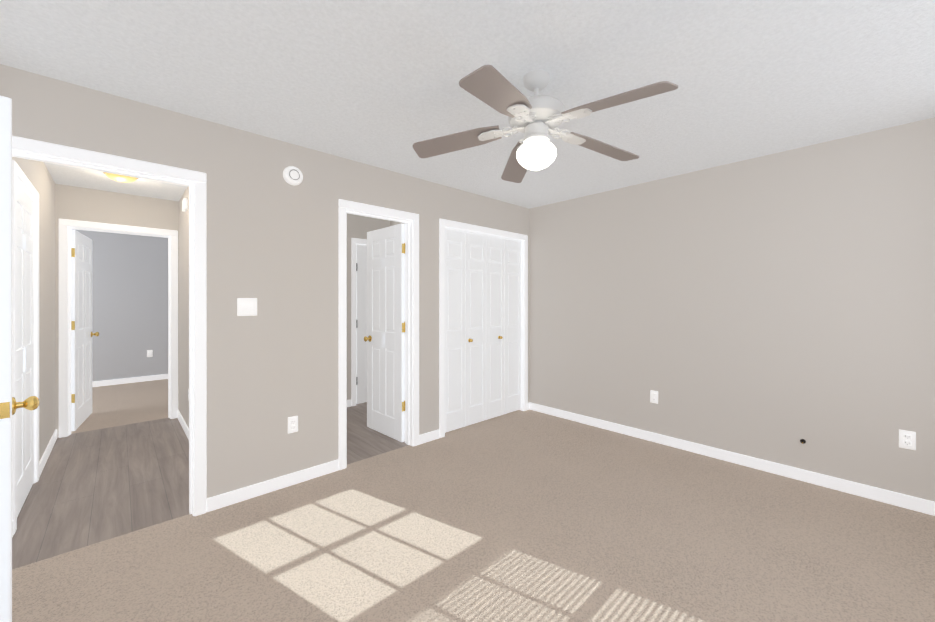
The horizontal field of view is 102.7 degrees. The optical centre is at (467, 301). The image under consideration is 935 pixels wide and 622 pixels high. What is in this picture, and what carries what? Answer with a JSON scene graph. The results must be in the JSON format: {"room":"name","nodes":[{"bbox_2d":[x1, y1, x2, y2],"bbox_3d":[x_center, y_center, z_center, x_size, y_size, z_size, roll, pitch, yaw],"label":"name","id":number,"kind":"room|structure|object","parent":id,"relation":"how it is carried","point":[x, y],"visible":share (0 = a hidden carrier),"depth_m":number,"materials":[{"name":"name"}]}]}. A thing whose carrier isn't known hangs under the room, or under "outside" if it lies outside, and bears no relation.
{"room":"empty bedroom","nodes":[
{"label":"empty bedroom","id":0,"kind":"room"},
{"bbox_2d":[71,379,167,433],"bbox_3d":[-4.889,1.342,4.735,4.240,0.060,2.830,0,0,-43],"label":"floor","id":1,"kind":"structure","parent":0,"point":[124,404],"depth_m":4.75,"materials":[{"name":"beige carpet"}]},
{"bbox_2d":[12,402,407,568],"bbox_3d":[-1.892,1.342,3.870,4.800,0.060,2.525,0,0,-43],"label":"floor","id":2,"kind":"structure","parent":0,"point":[88,488],"depth_m":2.69,"materials":[{"name":"brown wood"}]},
{"bbox_2d":[0,64,934,501],"bbox_3d":[-2.080,0.092,3.192,6.240,2.440,8.920,0,0,-43],"label":"wall","id":3,"kind":"structure","parent":0,"point":[776,308],"depth_m":2.82,"materials":[{"name":"grey paint"}]},
{"bbox_2d":[12,520,13,536],"bbox_3d":[-2.442,1.270,1.977,0.013,0.085,0.327,0,0,-43],"label":"baseboard","id":4,"kind":"structure","parent":3,"relation":"attached to","point":[12,520],"depth_m":2.09,"materials":[{"name":"white wood"}]},
{"bbox_2d":[0,96,38,621],"bbox_3d":[-1.927,0.291,1.545,0.770,2.018,0.171,0,0,38],"label":"entry door","id":5,"kind":"structure","parent":3,"relation":"in","point":[9,405],"depth_m":1.31,"materials":[{"name":"white wood"}]},
{"bbox_2d":[17,183,33,516],"bbox_3d":[-2.872,0.291,2.405,0.042,2.018,0.764,0,0,-43],"label":"hall door","id":6,"kind":"structure","parent":3,"relation":"in","point":[25,335],"depth_m":2.45,"materials":[{"name":"white wood"}]},
{"bbox_2d":[39,429,56,476],"bbox_3d":[-3.554,1.269,3.169,0.013,0.085,1.143,0,0,-43],"label":"baseboard","id":7,"kind":"structure","parent":3,"relation":"attached to","point":[47,452],"depth_m":3.10,"materials":[{"name":"white wood"}]},
{"bbox_2d":[71,230,98,430],"bbox_3d":[-4.174,0.291,4.049,0.171,2.018,0.780,0,0,-36],"label":"door","id":8,"kind":"structure","parent":3,"relation":"in","point":[82,333],"depth_m":3.96,"materials":[{"name":"white wood"}]},
{"bbox_2d":[12,136,206,533],"bbox_3d":[-1.997,0.259,2.066,0.899,2.107,0.152,0,0,-43],"label":"door frame","id":9,"kind":"structure","parent":3,"relation":"attached to","point":[42,151],"depth_m":2.30,"materials":[{"name":"white wood"}]},
{"bbox_2d":[92,374,167,386],"bbox_3d":[-5.768,1.269,5.678,4.000,0.085,0.013,0,0,-43],"label":"baseboard","id":10,"kind":"structure","parent":3,"relation":"attached to","point":[163,376],"depth_m":5.99,"materials":[{"name":"white wood"}]},
{"bbox_2d":[147,350,152,356],"bbox_3d":[-5.243,0.862,6.170,0.070,0.114,0.010,0,0,-43],"label":"outlet","id":11,"kind":"object","parent":3,"relation":"attached to","point":[149,353],"visible":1,"depth_m":6.17,"materials":[{"name":"white plastic"}]},
{"bbox_2d":[177,410,188,439],"bbox_3d":[-2.811,1.269,3.731,0.013,0.085,1.333,0,0,-43],"label":"baseboard","id":12,"kind":"structure","parent":3,"relation":"attached to","point":[179,416],"depth_m":3.81,"materials":[{"name":"white wood"}]},
{"bbox_2d":[182,198,187,211],"bbox_3d":[-2.809,-0.958,3.715,0.030,0.110,0.140,0,0,-43],"label":"door chime","id":13,"kind":"object","parent":3,"relation":"attached to","point":[184,204],"visible":1,"depth_m":3.67,"materials":[{"name":"white plastic"}]},
{"bbox_2d":[237,298,256,315],"bbox_3d":[-1.459,0.037,2.479,0.116,0.116,0.010,0,0,-43],"label":"light switch","id":14,"kind":"object","parent":3,"relation":"attached to","point":[246,306],"visible":1,"depth_m":2.48,"materials":[{"name":"white plastic"}]},
{"bbox_2d":[207,460,338,511],"bbox_3d":[-1.312,1.269,2.613,0.851,0.085,0.013,0,0,-43],"label":"baseboard","id":15,"kind":"structure","parent":3,"relation":"attached to","point":[232,497],"depth_m":2.56,"materials":[{"name":"white wood"}]},
{"bbox_2d":[288,416,297,433],"bbox_3d":[-1.248,0.882,2.676,0.070,0.114,0.010,0,0,-43],"label":"outlet","id":16,"kind":"object","parent":3,"relation":"attached to","point":[292,424],"visible":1,"depth_m":2.67,"materials":[{"name":"white plastic"}]},
{"bbox_2d":[283,166,302,184],"bbox_3d":[-1.238,-0.898,2.665,0.132,0.132,0.038,0,0,-43],"label":"smoke detector","id":17,"kind":"object","parent":3,"relation":"attached to","point":[292,175],"visible":1,"depth_m":2.65,"materials":[{"name":"white plastic"}]},
{"bbox_2d":[356,245,366,403],"bbox_3d":[-1.200,0.291,4.942,0.622,2.018,0.171,0,0,-43],"label":"door","id":18,"kind":"structure","parent":3,"relation":"in","point":[361,323],"depth_m":4.78,"materials":[{"name":"white wood"}]},
{"bbox_2d":[339,199,418,469],"bbox_3d":[-0.769,0.258,3.212,0.759,2.107,0.152,0,0,-43],"label":"door frame","id":19,"kind":"structure","parent":3,"relation":"attached to","point":[411,220],"depth_m":3.38,"materials":[{"name":"white wood"}]},
{"bbox_2d":[364,223,404,441],"bbox_3d":[-0.811,0.291,3.672,0.630,2.018,0.171,0,0,45],"label":"bathroom door","id":20,"kind":"structure","parent":3,"relation":"in","point":[384,338],"depth_m":3.63,"materials":[{"name":"white wood"}]},
{"bbox_2d":[445,227,521,432],"bbox_3d":[0.203,0.283,4.072,1.220,2.022,0.080,0,0,-43],"label":"bifold closet doors","id":21,"kind":"structure","parent":3,"relation":"in","point":[482,327],"depth_m":4.03,"materials":[{"name":"white wood"}]},
{"bbox_2d":[439,219,527,437],"bbox_3d":[0.185,0.258,4.092,1.354,2.107,0.138,0,0,-43],"label":"door frame","id":22,"kind":"structure","parent":3,"relation":"attached to","point":[443,223],"depth_m":3.91,"materials":[{"name":"white wood"}]},
{"bbox_2d":[650,390,657,403],"bbox_3d":[1.741,0.892,3.487,0.010,0.114,0.070,0,0,-43],"label":"outlet","id":23,"kind":"object","parent":3,"relation":"attached to","point":[653,396],"visible":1,"depth_m":3.49,"materials":[{"name":"white plastic"}]},
{"bbox_2d":[528,402,934,515],"bbox_3d":[1.893,1.269,3.309,0.030,0.085,3.370,0,0,-43],"label":"baseboard","id":24,"kind":"structure","parent":3,"relation":"attached to","point":[819,479],"depth_m":2.89,"materials":[{"name":"white wood"}]},
{"bbox_2d":[899,430,915,449],"bbox_3d":[2.785,0.877,2.368,0.010,0.114,0.070,0,0,-43],"label":"outlet","id":25,"kind":"object","parent":3,"relation":"attached to","point":[907,439],"visible":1,"depth_m":2.37,"materials":[{"name":"white plastic"}]},
{"bbox_2d":[0,0,934,208],"bbox_3d":[-2.109,-1.178,3.164,6.320,0.100,8.920,0,0,-43],"label":"ceiling","id":26,"kind":"structure","parent":0,"point":[375,83],"depth_m":1.83,"materials":[{"name":"white paint"}]},
{"bbox_2d":[103,172,137,182],"bbox_3d":[-3.067,-1.094,3.310,0.230,0.068,0.230,0,0,-43],"label":"hall ceiling light","id":27,"kind":"object","parent":26,"relation":"attached to","point":[121,178],"visible":0.73,"depth_m":3.27,"materials":[{"name":"yellow glass"}]},
{"bbox_2d":[413,65,677,182],"bbox_3d":[0.374,-0.894,1.853,1.254,0.468,1.209,0,0,-43],"label":"ceiling fan","id":28,"kind":"object","parent":26,"relation":"hanging from","point":[536,118],"visible":1,"depth_m":1.82,"materials":[{"name":"white"}]},
{"bbox_2d":[12,409,934,621],"bbox_3d":[0.138,1.342,2.061,4.540,0.060,4.240,0,0,-43],"label":"floor carpet","id":29,"kind":"object","parent":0,"point":[529,515],"visible":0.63,"depth_m":1.98,"materials":[{"name":"beige carpet"}]}
]}

